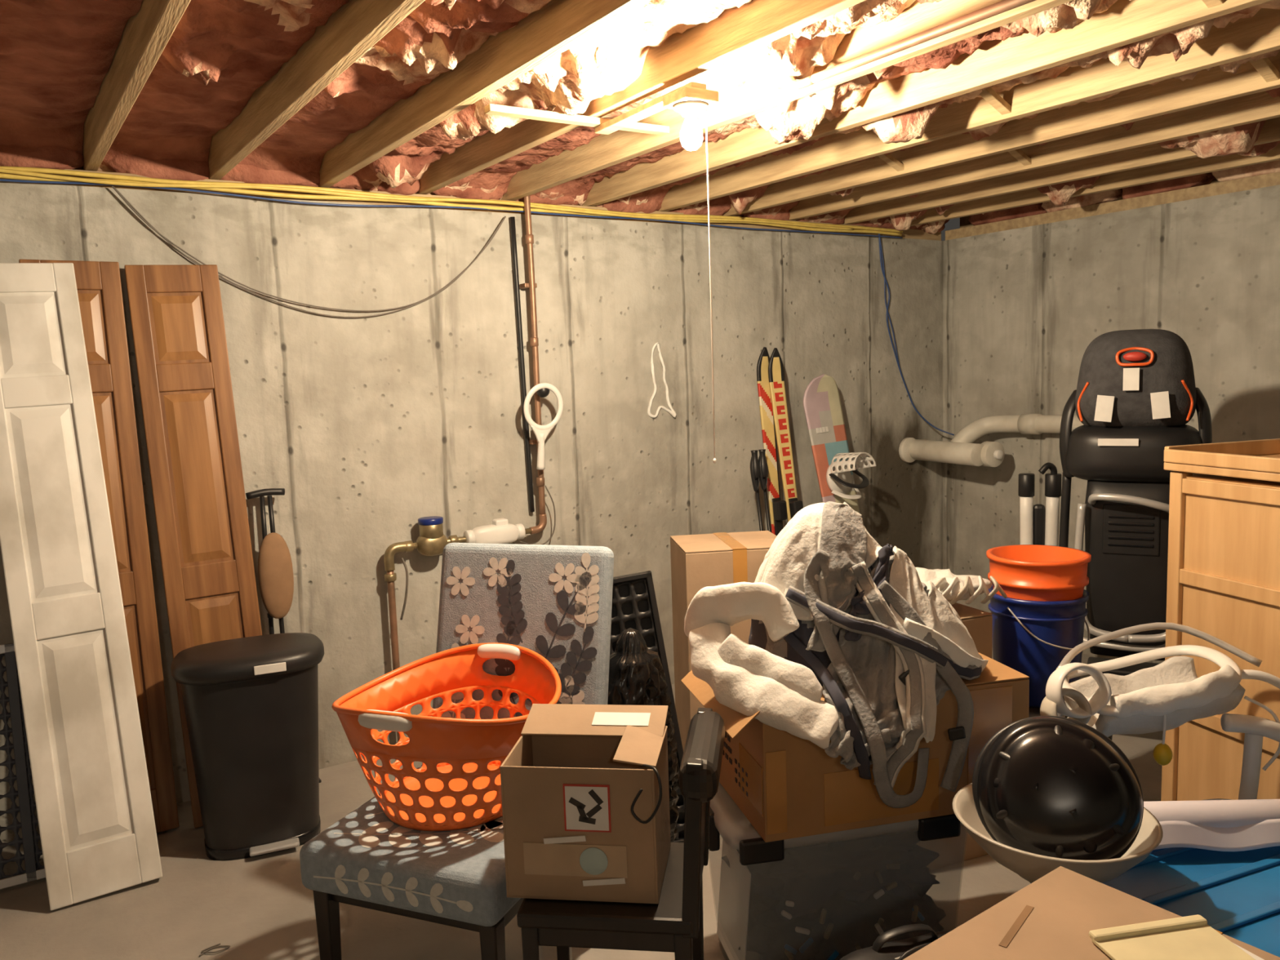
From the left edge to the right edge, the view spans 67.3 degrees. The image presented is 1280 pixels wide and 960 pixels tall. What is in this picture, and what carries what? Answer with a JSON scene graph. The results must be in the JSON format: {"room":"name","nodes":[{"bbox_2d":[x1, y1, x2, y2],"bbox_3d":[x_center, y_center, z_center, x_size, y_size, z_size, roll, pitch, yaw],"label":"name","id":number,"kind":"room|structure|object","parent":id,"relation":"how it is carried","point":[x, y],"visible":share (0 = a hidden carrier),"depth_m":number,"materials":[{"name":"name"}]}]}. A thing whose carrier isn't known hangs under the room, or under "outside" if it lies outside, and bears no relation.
{"room":"basement storage room","nodes":[
{"label":"basement storage room","id":0,"kind":"room"},
{"bbox_2d":[0,181,943,843],"bbox_3d":[-1.240,0.027,4.084,7.600,2.320,0.200,-6,8,-32],"label":"wall","id":1,"kind":"structure","parent":0,"point":[370,428],"depth_m":4.27,"materials":[{"name":"concrete"}]},
{"bbox_2d":[383,195,555,742],"bbox_3d":[-0.748,-0.127,4.183,0.804,2.550,0.086,-6,8,-35],"label":"pipe","id":2,"kind":"object","parent":1,"relation":"attached to","point":[390,577],"visible":0.81,"depth_m":4.28,"materials":[{"name":"gold metal"}]},
{"bbox_2d":[416,515,447,555],"bbox_3d":[-0.891,0.242,4.110,0.130,0.162,0.106,-6,8,-32],"label":"meter","id":3,"kind":"object","parent":2,"relation":"on","point":[431,541],"visible":0.94,"depth_m":4.07,"materials":[{"name":"gold metal"}]},
{"bbox_2d":[418,523,443,538],"bbox_3d":[-0.892,0.214,4.107,0.100,0.060,0.100,-6,8,-32],"label":"register","id":4,"kind":"object","parent":3,"relation":"attached to","point":[427,531],"depth_m":4.06,"materials":[{"name":"gold metal"}]},
{"bbox_2d":[462,518,525,543],"bbox_3d":[-0.661,0.225,4.254,0.293,0.114,0.090,-6,8,-32],"label":"valve","id":5,"kind":"object","parent":2,"relation":"on","point":[500,531],"visible":0.81,"depth_m":4.22,"materials":[{"name":"white plastic"}]},
{"bbox_2d":[523,382,563,469],"bbox_3d":[-0.433,-0.240,4.302,0.196,0.387,0.066,-6,7,-30],"label":"racket","id":6,"kind":"object","parent":2,"relation":"attached to","point":[542,389],"visible":1,"depth_m":4.29,"materials":[{"name":"white plastic"}]},
{"bbox_2d":[648,341,675,417],"bbox_3d":[0.103,-0.497,4.761,0.164,0.378,0.034,-7,8,-36],"label":"cord","id":7,"kind":"object","parent":1,"relation":"attached to","point":[670,411],"depth_m":4.75,"materials":[{"name":"white plastic"}]},
{"bbox_2d":[0,640,1163,959],"bbox_3d":[0.720,1.504,1.185,7.600,0.100,7.400,-6,8,-32],"label":"floor","id":8,"kind":"structure","parent":0,"point":[260,907],"depth_m":2.92,"materials":[{"name":"concrete"}]},
{"bbox_2d":[0,643,45,889],"bbox_3d":[-2.216,0.950,3.108,0.630,0.754,0.233,-6,8,-32],"label":"grate","id":9,"kind":"object","parent":8,"relation":"on","point":[33,871],"visible":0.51,"depth_m":3.19,"materials":[{"name":"grey metal"}]},
{"bbox_2d":[0,262,162,910],"bbox_3d":[-1.888,0.296,3.144,0.316,2.035,0.570,-7,8,-39],"label":"door","id":10,"kind":"structure","parent":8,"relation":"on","point":[2,375],"depth_m":3.13,"materials":[{"name":"paint"}]},
{"bbox_2d":[0,262,56,293],"bbox_3d":[-2.072,-0.674,3.220,0.198,0.109,0.053,-6,8,-32],"label":"rail","id":11,"kind":"object","parent":10,"relation":"attached to","point":[14,277],"visible":1,"depth_m":3.21,"materials":[{"name":"paint"}]},
{"bbox_2d":[0,374,72,408],"bbox_3d":[-2.000,-0.292,3.190,0.198,0.109,0.053,-6,8,-32],"label":"rail","id":12,"kind":"object","parent":10,"relation":"attached to","point":[46,390],"visible":1,"depth_m":3.18,"materials":[{"name":"paint"}]},
{"bbox_2d":[0,295,129,846],"bbox_3d":[-1.894,0.267,3.146,0.167,1.752,0.466,-7,8,-39],"label":"panels","id":13,"kind":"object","parent":10,"relation":"attached to","point":[91,773],"depth_m":3.13,"materials":[{"name":"paint"}]},
{"bbox_2d":[31,592,105,639],"bbox_3d":[-1.860,0.443,3.132,0.198,0.128,0.058,-6,8,-32],"label":"rail","id":14,"kind":"object","parent":10,"relation":"attached to","point":[59,617],"visible":1,"depth_m":3.12,"materials":[{"name":"paint"}]},
{"bbox_2d":[66,833,142,903],"bbox_3d":[-1.710,1.236,3.070,0.200,0.167,0.067,-6,8,-32],"label":"panel","id":15,"kind":"object","parent":10,"relation":"attached to","point":[100,868],"visible":1,"depth_m":3.06,"materials":[{"name":"paint"}]},
{"bbox_2d":[18,258,179,831],"bbox_3d":[-1.898,0.259,3.391,0.310,2.045,0.216,-6,8,-34],"label":"door","id":16,"kind":"structure","parent":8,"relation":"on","point":[110,394],"depth_m":3.44,"materials":[{"name":"brown wood"}]},
{"bbox_2d":[40,259,102,289],"bbox_3d":[-1.981,-0.712,3.351,0.180,0.102,0.040,-6,8,-34],"label":"rail","id":17,"kind":"object","parent":16,"relation":"attached to","point":[87,273],"visible":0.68,"depth_m":3.36,"materials":[{"name":"brown wood"}]},
{"bbox_2d":[88,364,113,392],"bbox_3d":[-1.950,-0.353,3.366,0.180,0.102,0.040,-6,8,-34],"label":"rail","id":18,"kind":"object","parent":16,"relation":"attached to","point":[100,376],"visible":0.44,"depth_m":3.38,"materials":[{"name":"brown wood"}]},
{"bbox_2d":[77,293,151,786],"bbox_3d":[-1.900,0.229,3.390,0.152,1.761,0.184,-7,8,-36],"label":"panels","id":19,"kind":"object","parent":16,"relation":"attached to","point":[89,303],"depth_m":3.40,"materials":[{"name":"wood"}]},
{"bbox_2d":[118,571,136,606],"bbox_3d":[-1.886,0.393,3.397,0.180,0.122,0.042,-6,8,-34],"label":"rail","id":20,"kind":"object","parent":16,"relation":"attached to","point":[126,580],"visible":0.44,"depth_m":3.42,"materials":[{"name":"brown wood"}]},
{"bbox_2d":[150,788,160,832],"bbox_3d":[-1.817,1.200,3.430,0.180,0.162,0.045,-6,8,-34],"label":"rail","id":21,"kind":"object","parent":16,"relation":"attached to","point":[153,791],"visible":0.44,"depth_m":3.46,"materials":[{"name":"brown wood"}]},
{"bbox_2d":[124,264,262,828],"bbox_3d":[-1.605,0.233,3.554,0.373,2.048,0.280,-5,7,-29],"label":"door","id":22,"kind":"structure","parent":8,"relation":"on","point":[166,294],"depth_m":3.50,"materials":[{"name":"brown wood"}]},
{"bbox_2d":[143,264,202,293],"bbox_3d":[-1.711,-0.736,3.525,0.189,0.107,0.042,-5,7,-29],"label":"rail","id":23,"kind":"object","parent":22,"relation":"attached to","point":[169,277],"visible":1,"depth_m":3.51,"materials":[{"name":"brown wood"}]},
{"bbox_2d":[155,361,214,391],"bbox_3d":[-1.672,-0.378,3.535,0.189,0.107,0.042,-5,7,-29],"label":"rail","id":24,"kind":"object","parent":22,"relation":"attached to","point":[192,375],"visible":1,"depth_m":3.52,"materials":[{"name":"brown wood"}]},
{"bbox_2d":[151,295,240,646],"bbox_3d":[-1.608,0.203,3.553,0.158,1.761,0.247,-8,9,-42],"label":"panels","id":25,"kind":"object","parent":22,"relation":"attached to","point":[178,322],"depth_m":3.53,"materials":[{"name":"brown wood"}]},
{"bbox_2d":[181,560,239,599],"bbox_3d":[-1.590,0.367,3.558,0.190,0.126,0.044,-5,7,-29],"label":"rail","id":26,"kind":"object","parent":22,"relation":"attached to","point":[201,580],"visible":1,"depth_m":3.54,"materials":[{"name":"brown wood"}]},
{"bbox_2d":[199,942,230,956],"bbox_3d":[-1.216,1.339,2.746,0.082,0.006,0.044,-6,8,-32],"label":"string","id":27,"kind":"object","parent":8,"relation":"on","point":[215,945],"visible":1,"depth_m":2.75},
{"bbox_2d":[170,632,324,861],"bbox_3d":[-1.348,0.923,3.382,0.492,0.703,0.368,-5,7,-23],"label":"step trash can","id":28,"kind":"object","parent":8,"relation":"on","point":[251,704],"visible":0.99,"depth_m":3.26,"materials":[{"name":"black plastic"}]},
{"bbox_2d":[245,488,321,782],"bbox_3d":[-1.415,0.632,3.773,0.205,1.198,0.160,-6,6,-32],"label":"luggage cart","id":29,"kind":"object","parent":8,"relation":"on","point":[275,569],"visible":0.7,"depth_m":3.73,"materials":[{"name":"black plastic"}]},
{"bbox_2d":[299,542,613,959],"bbox_3d":[-0.438,0.781,2.578,0.557,1.112,0.798,1,7,22],"label":"dining chair","id":30,"kind":"object","parent":8,"relation":"on","point":[554,602],"visible":0.64,"depth_m":2.69,"materials":[{"name":"grey fabric"}]},
{"bbox_2d":[313,864,473,913],"bbox_3d":[-0.578,0.943,2.222,0.444,0.078,0.001,1,7,22],"label":"print","id":31,"kind":"object","parent":30,"relation":"on","point":[411,883],"depth_m":2.22},
{"bbox_2d":[333,816,503,848],"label":"print","id":32,"kind":"object","parent":30,"relation":"on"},
{"bbox_2d":[332,642,561,831],"bbox_3d":[-0.493,0.673,2.524,0.576,0.337,0.616,0,7,20],"label":"laundry basket","id":33,"kind":"object","parent":30,"relation":"on","point":[457,785],"visible":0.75,"depth_m":2.41,"materials":[{"name":"orange plastic"}]},
{"bbox_2d":[440,643,466,718],"bbox_3d":[-0.543,0.633,2.810,0.087,0.300,0.075,1,7,22],"label":"print","id":34,"kind":"object","parent":30,"relation":"attached to","point":[457,697],"depth_m":2.81},
{"bbox_2d":[446,566,475,595],"bbox_3d":[-0.532,0.299,2.852,0.097,0.084,0.021,0,7,18],"label":"print","id":35,"kind":"object","parent":30,"relation":"attached to","point":[460,580],"depth_m":2.85},
{"bbox_2d":[455,614,484,644],"bbox_3d":[-0.499,0.439,2.823,0.097,0.084,0.021,0,7,18],"label":"print","id":36,"kind":"object","parent":30,"relation":"attached to","point":[469,628],"depth_m":2.82},
{"bbox_2d":[466,816,503,831],"bbox_3d":[-0.371,0.853,2.420,0.200,0.001,0.149,1,7,22],"label":"print","id":37,"kind":"object","parent":30,"relation":"on","point":[476,828],"depth_m":2.38},
{"bbox_2d":[483,557,512,586],"bbox_3d":[-0.416,0.270,2.819,0.097,0.084,0.021,0,7,18],"label":"print","id":38,"kind":"object","parent":30,"relation":"attached to","point":[497,571],"depth_m":2.82},
{"bbox_2d":[494,620,520,704],"bbox_3d":[-0.378,0.528,2.773,0.095,0.235,0.057,1,7,22],"label":"print","id":39,"kind":"object","parent":30,"relation":"attached to","point":[508,632],"depth_m":2.78},
{"bbox_2d":[497,560,527,643],"bbox_3d":[-0.371,0.351,2.795,0.106,0.232,0.054,1,7,22],"label":"print","id":40,"kind":"object","parent":30,"relation":"attached to","point":[512,575],"depth_m":2.79},
{"bbox_2d":[515,571,591,716],"bbox_3d":[-0.249,0.513,2.733,0.207,0.495,0.134,1,7,22],"label":"print","id":41,"kind":"object","parent":30,"relation":"attached to","point":[553,615],"depth_m":2.74},
{"bbox_2d":[548,562,578,593],"bbox_3d":[-0.217,0.280,2.753,0.097,0.084,0.021,0,7,18],"label":"print","id":42,"kind":"object","parent":30,"relation":"attached to","point":[563,577],"depth_m":2.75},
{"bbox_2d":[558,675,585,704],"bbox_3d":[-0.190,0.683,2.690,0.098,0.260,0.063,1,7,22],"label":"print","id":43,"kind":"object","parent":30,"relation":"on","point":[573,686],"depth_m":2.70},
{"bbox_2d":[556,626,596,704],"bbox_3d":[-0.200,0.551,2.711,0.158,0.270,0.077,1,7,22],"label":"print","id":44,"kind":"object","parent":30,"relation":"attached to","point":[576,646],"depth_m":2.71},
{"bbox_2d":[573,552,599,631],"bbox_3d":[-0.151,0.318,2.727,0.081,0.218,0.054,1,7,22],"label":"print","id":45,"kind":"object","parent":30,"relation":"attached to","point":[586,565],"depth_m":2.73},
{"bbox_2d":[516,707,724,959],"bbox_3d":[-0.022,0.957,2.134,0.425,0.825,0.340,-1,6,8],"label":"wooden chair","id":46,"kind":"object","parent":8,"relation":"on","point":[675,924],"visible":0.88,"depth_m":1.98,"materials":[{"name":"brown wood"}]},
{"bbox_2d":[500,703,671,903],"bbox_3d":[-0.102,0.711,2.123,0.346,0.324,0.338,-1,6,8],"label":"open cardboard box","id":47,"kind":"object","parent":46,"relation":"on","point":[585,793],"visible":1,"depth_m":2.02,"materials":[{"name":"brown cardboard"}]},
{"bbox_2d":[562,783,611,832],"bbox_3d":[-0.110,0.682,1.998,0.098,0.102,0.002,-1,6,8],"label":"print","id":48,"kind":"object","parent":47,"relation":"on","point":[586,807],"depth_m":2.00},
{"bbox_2d":[607,627,679,842],"bbox_3d":[-0.015,0.857,2.881,0.269,0.850,0.242,-6,8,-32],"label":"garbage bag","id":49,"kind":"object","parent":8,"relation":"on","point":[637,676],"visible":0.26,"depth_m":2.80,"materials":[{"name":"black plastic"}]},
{"bbox_2d":[609,570,684,842],"bbox_3d":[-0.060,0.770,3.205,0.484,0.992,0.139,-2,6,-2],"label":"grate","id":50,"kind":"object","parent":8,"relation":"on","point":[634,604],"visible":0.09,"depth_m":3.19,"materials":[{"name":"black plastic"}]},
{"bbox_2d":[670,530,777,751],"bbox_3d":[0.339,0.707,3.542,0.380,0.984,0.342,-3,6,-7],"label":"cardboard box","id":51,"kind":"object","parent":8,"relation":"on","point":[700,562],"visible":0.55,"depth_m":3.36,"materials":[{"name":"brown cardboard"}]},
{"bbox_2d":[750,448,771,532],"bbox_3d":[0.661,0.441,4.825,0.144,1.186,0.196,-6,8,-35],"label":"ski pole","id":52,"kind":"object","parent":8,"relation":"on","point":[758,466],"visible":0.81,"depth_m":4.81,"materials":[{"name":"black plastic"}]},
{"bbox_2d":[756,346,787,535],"bbox_3d":[0.712,0.168,4.952,0.089,1.697,0.188,-7,8,-36],"label":"ski","id":53,"kind":"object","parent":8,"relation":"on","point":[777,507],"visible":0.52,"depth_m":4.94,"materials":[{"name":"yellow plastic"}]},
{"bbox_2d":[768,347,803,522],"bbox_3d":[0.794,0.169,4.954,0.096,1.692,0.240,-8,9,-43],"label":"ski","id":54,"kind":"object","parent":8,"relation":"on","point":[775,368],"visible":0.48,"depth_m":4.94,"materials":[{"name":"yellow plastic"}]},
{"bbox_2d":[708,782,961,959],"bbox_3d":[0.512,1.062,2.580,0.696,0.500,0.448,-3,7,-11],"label":"storage tote","id":55,"kind":"object","parent":8,"relation":"on","point":[829,895],"visible":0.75,"depth_m":2.46,"materials":[{"name":"black plastic"}]},
{"bbox_2d":[680,647,1029,842],"bbox_3d":[0.543,0.649,2.521,0.774,0.328,0.443,-3,7,-13],"label":"cardboard box","id":56,"kind":"object","parent":55,"relation":"on","point":[776,780],"visible":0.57,"depth_m":2.32,"materials":[{"name":"brown cardboard"}]},
{"bbox_2d":[682,502,995,808],"bbox_3d":[0.487,0.416,2.385,0.757,0.698,0.543,-2,6,0],"label":"pile","id":57,"kind":"object","parent":56,"relation":"on","point":[850,653],"visible":1,"depth_m":2.29,"materials":[{"name":"white fabric"}]},
{"bbox_2d":[751,502,881,619],"bbox_3d":[0.444,0.194,2.440,0.328,0.271,0.268,-2,6,0],"label":"hood","id":58,"kind":"object","parent":57,"relation":"attached to","point":[824,554],"depth_m":2.35,"materials":[{"name":"white fabric"}]},
{"bbox_2d":[803,373,893,564],"bbox_3d":[1.134,0.204,5.114,0.427,1.536,0.286,4,9,42],"label":"snowboard","id":59,"kind":"object","parent":8,"relation":"on","point":[835,466],"visible":0.48,"depth_m":5.12,"materials":[{"name":"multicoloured plastic"}]},
{"bbox_2d":[840,924,949,959],"bbox_3d":[0.581,1.151,2.014,0.404,0.420,0.232,-4,7,-17],"label":"duffel bag","id":60,"kind":"object","parent":8,"relation":"on","point":[881,949],"visible":0.55,"depth_m":2.02,"materials":[{"name":"black fabric"}]},
{"bbox_2d":[915,603,992,871],"bbox_3d":[0.880,0.818,3.205,0.380,0.802,0.400,-5,7,-22],"label":"cardboard box","id":61,"kind":"object","parent":8,"relation":"on","point":[953,850],"visible":0.15,"depth_m":3.06,"materials":[{"name":"brown cardboard"}]},
{"bbox_2d":[888,560,1007,604],"bbox_3d":[0.965,0.327,3.127,0.408,0.145,0.279,-2,6,0],"label":"hose","id":62,"kind":"object","parent":61,"relation":"on","point":[962,587],"visible":0.46,"depth_m":3.04,"materials":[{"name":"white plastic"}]},
{"bbox_2d":[1017,462,1062,546],"bbox_3d":[1.791,0.488,4.320,0.190,1.142,0.125,0,7,18],"label":"pipes","id":63,"kind":"object","parent":8,"relation":"on","point":[1033,530],"visible":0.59,"depth_m":4.28,"materials":[{"name":"white plastic"}]},
{"bbox_2d":[1028,706,1112,740],"bbox_3d":[1.371,0.957,3.351,0.444,0.460,0.380,-4,7,-17],"label":"storage bin","id":64,"kind":"object","parent":8,"relation":"on","point":[1033,712],"visible":0.02,"depth_m":3.13,"materials":[{"name":"black plastic"}]},
{"bbox_2d":[988,584,1089,707],"bbox_3d":[1.345,0.553,3.250,0.316,0.362,0.326,-6,8,-32],"label":"bucket","id":65,"kind":"object","parent":64,"relation":"on","point":[1032,638],"visible":0.69,"depth_m":3.13,"materials":[{"name":"blue plastic"}]},
{"bbox_2d":[986,544,1091,601],"bbox_3d":[1.338,0.440,3.241,0.324,0.392,0.324,-6,8,-32],"label":"bucket","id":66,"kind":"object","parent":65,"relation":"in","point":[1032,572],"visible":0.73,"depth_m":3.12,"materials":[{"name":"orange plastic"}]},
{"bbox_2d":[902,866,1279,959],"bbox_3d":[0.690,1.084,1.419,0.580,0.684,0.500,-7,8,-36],"label":"cardboard box","id":67,"kind":"object","parent":8,"relation":"on","point":[1051,917],"visible":0.82,"depth_m":1.57,"materials":[{"name":"cardboard"}]},
{"bbox_2d":[998,905,1034,947],"bbox_3d":[0.615,0.727,1.568,0.012,0.001,0.140,3,8,39],"label":"tape","id":68,"kind":"object","parent":67,"relation":"on","point":[1016,922],"depth_m":1.57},
{"bbox_2d":[1088,914,1255,959],"bbox_3d":[0.822,0.722,1.463,0.200,0.014,0.160,-3,6,-10],"label":"notepad","id":69,"kind":"object","parent":67,"relation":"on","point":[1191,937],"visible":1,"depth_m":1.50,"materials":[{"name":"paper"}]},
{"bbox_2d":[1058,328,1212,675],"bbox_3d":[1.972,0.254,3.862,0.540,1.698,0.440,1,7,28],"label":"seat","id":70,"kind":"object","parent":8,"relation":"on","point":[1135,396],"visible":0.75,"depth_m":3.74,"materials":[{"name":"black plastic"}]},
{"bbox_2d":[1084,480,1169,660],"bbox_3d":[1.970,0.345,3.864,0.340,0.720,0.160,1,7,28],"label":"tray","id":71,"kind":"object","parent":70,"relation":"on","point":[1126,542],"depth_m":3.79,"materials":[{"name":"black plastic"}]},
{"bbox_2d":[1029,798,1279,957],"bbox_3d":[1.245,1.077,2.036,0.700,0.523,0.560,-5,7,-22],"label":"table","id":72,"kind":"object","parent":8,"relation":"on","point":[1237,893],"visible":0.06,"depth_m":1.97,"materials":[{"name":"plastic"}]},
{"bbox_2d":[952,782,1163,882],"bbox_3d":[0.870,0.762,2.025,0.404,0.124,0.404,-6,8,-32],"label":"mixing bowl","id":73,"kind":"object","parent":72,"relation":"on","point":[1031,867],"visible":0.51,"depth_m":1.91,"materials":[{"name":"ceramic"}]},
{"bbox_2d":[972,715,1143,860],"bbox_3d":[0.857,0.648,1.975,0.327,0.288,0.199,0,7,14],"label":"lid","id":74,"kind":"object","parent":73,"relation":"on","point":[1051,786],"visible":0.97,"depth_m":1.92,"materials":[{"name":"plastic"}]},
{"bbox_2d":[995,809,1007,819],"bbox_3d":[0.738,0.676,1.948,0.010,0.035,0.041,-8,9,-44],"label":"vent","id":75,"kind":"object","parent":74,"relation":"attached to","point":[1000,814],"depth_m":1.95,"materials":[{"name":"black plastic"}]},
{"bbox_2d":[999,751,1009,759],"bbox_3d":[0.757,0.572,1.984,0.013,0.014,0.052,-5,7,-24],"label":"vent","id":76,"kind":"object","parent":74,"relation":"attached to","point":[1002,755],"depth_m":1.99,"materials":[{"name":"black plastic"}]},
{"bbox_2d":[1053,724,1062,735],"bbox_3d":[0.859,0.519,1.973,0.016,0.023,0.048,0,7,19],"label":"vent","id":77,"kind":"object","parent":74,"relation":"attached to","point":[1058,729],"depth_m":1.98,"materials":[{"name":"black plastic"}]},
{"bbox_2d":[1055,844,1063,857],"bbox_3d":[0.828,0.727,1.898,0.015,0.051,0.013,-1,7,11],"label":"vent","id":78,"kind":"object","parent":74,"relation":"attached to","point":[1059,848],"depth_m":1.90,"materials":[{"name":"black plastic"}]},
{"bbox_2d":[1109,763,1119,771],"bbox_3d":[0.944,0.577,1.922,0.052,0.014,0.013,-5,7,-28],"label":"vent","id":79,"kind":"object","parent":74,"relation":"attached to","point":[1113,766],"depth_m":1.92,"materials":[{"name":"black plastic"}]},
{"bbox_2d":[1112,824,1124,834],"bbox_3d":[0.932,0.680,1.883,0.040,0.036,0.010,-3,6,-9],"label":"vent","id":80,"kind":"object","parent":74,"relation":"attached to","point":[1117,828],"depth_m":1.88,"materials":[{"name":"black plastic"}]},
{"bbox_2d":[1143,799,1279,851],"bbox_3d":[1.320,0.751,2.112,0.500,0.082,0.107,-2,6,2],"label":"roll","id":81,"kind":"object","parent":72,"relation":"on","point":[1246,824],"visible":0.68,"depth_m":2.09,"materials":[{"name":"plastic"}]},
{"bbox_2d":[1040,622,1279,799],"bbox_3d":[1.372,0.851,2.583,0.709,0.836,0.438,-2,6,0],"label":"baby bouncer","id":82,"kind":"object","parent":8,"relation":"on","point":[1168,695],"visible":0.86,"depth_m":2.40,"materials":[{"name":"white fabric"}]},
{"bbox_2d":[1160,438,1279,800],"bbox_3d":[1.963,0.566,2.808,0.496,1.318,0.663,-4,7,-17],"label":"wooden cabinet","id":83,"kind":"object","parent":8,"relation":"on","point":[1224,560],"visible":0.68,"depth_m":2.84,"materials":[{"name":"brown wood"}]},
{"bbox_2d":[82,0,1279,226],"bbox_3d":[0.522,-1.024,0.908,7.309,0.232,7.130,-6,8,-32],"label":"ceiling","id":84,"kind":"structure","parent":0,"point":[1005,169],"depth_m":3.06,"materials":[{"name":"beige wood"}]},
{"bbox_2d":[0,165,954,435],"bbox_3d":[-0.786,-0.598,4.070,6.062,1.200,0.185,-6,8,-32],"label":"electrical cables","id":85,"kind":"object","parent":84,"relation":"attached to","point":[32,175],"visible":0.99,"depth_m":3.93,"materials":[{"name":"yellow plastic"}]},
{"bbox_2d":[484,81,718,463],"bbox_3d":[-0.029,-0.570,2.781,0.620,1.041,0.535,-6,8,-32],"label":"light","id":86,"kind":"object","parent":84,"relation":"hanging from","point":[691,99],"visible":1,"depth_m":2.69,"materials":[{"name":"white plastic"}]},
{"bbox_2d":[673,100,707,117],"bbox_3d":[0.137,-0.999,2.595,0.094,0.028,0.094,-6,8,-32],"label":"socket","id":87,"kind":"object","parent":86,"relation":"attached to","point":[687,108],"depth_m":2.57,"materials":[{"name":"white plastic"}]},
{"bbox_2d":[0,0,1279,234],"bbox_3d":[0.155,-1.106,2.098,7.053,0.259,4.740,-6,8,-32],"label":"ceiling joists","id":88,"kind":"object","parent":84,"relation":"attached to","point":[56,56],"visible":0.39,"depth_m":2.84,"materials":[{"name":"brown wood"}]},
{"bbox_2d":[785,0,1035,89],"bbox_3d":[1.794,-0.932,0.593,0.032,0.110,5.033,-6,8,-33],"label":"copper pipe","id":89,"kind":"object","parent":84,"relation":"attached to","point":[999,7],"visible":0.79,"depth_m":2.29,"materials":[{"name":"orange metal"}]},
{"bbox_2d":[960,177,1219,228],"bbox_3d":[3.817,-1.360,2.883,0.040,0.236,7.000,-6,8,-32],"label":"rim","id":90,"kind":"object","parent":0,"point":[964,221],"depth_m":5.79,"materials":[{"name":"brown wood"}]},
{"bbox_2d":[942,184,1279,663],"bbox_3d":[3.807,-0.023,2.998,0.200,2.320,7.000,-6,8,-32],"label":"wall","id":91,"kind":"structure","parent":0,"point":[1023,308],"depth_m":5.09,"materials":[{"name":"concrete"}]},
{"bbox_2d":[898,413,1083,466],"bbox_3d":[2.092,-0.207,5.191,1.521,0.293,0.329,4,9,43],"label":"pipe","id":92,"kind":"object","parent":91,"relation":"attached to","point":[961,450],"visible":0.58,"depth_m":5.34,"materials":[{"name":"white plastic"}]},
{"bbox_2d":[945,171,1279,239],"bbox_3d":[3.767,-1.205,2.866,0.170,0.058,7.000,-6,8,-32],"label":"sill","id":93,"kind":"structure","parent":91,"relation":"attached to","point":[1271,179],"depth_m":4.82,"materials":[{"name":"brown wood"}]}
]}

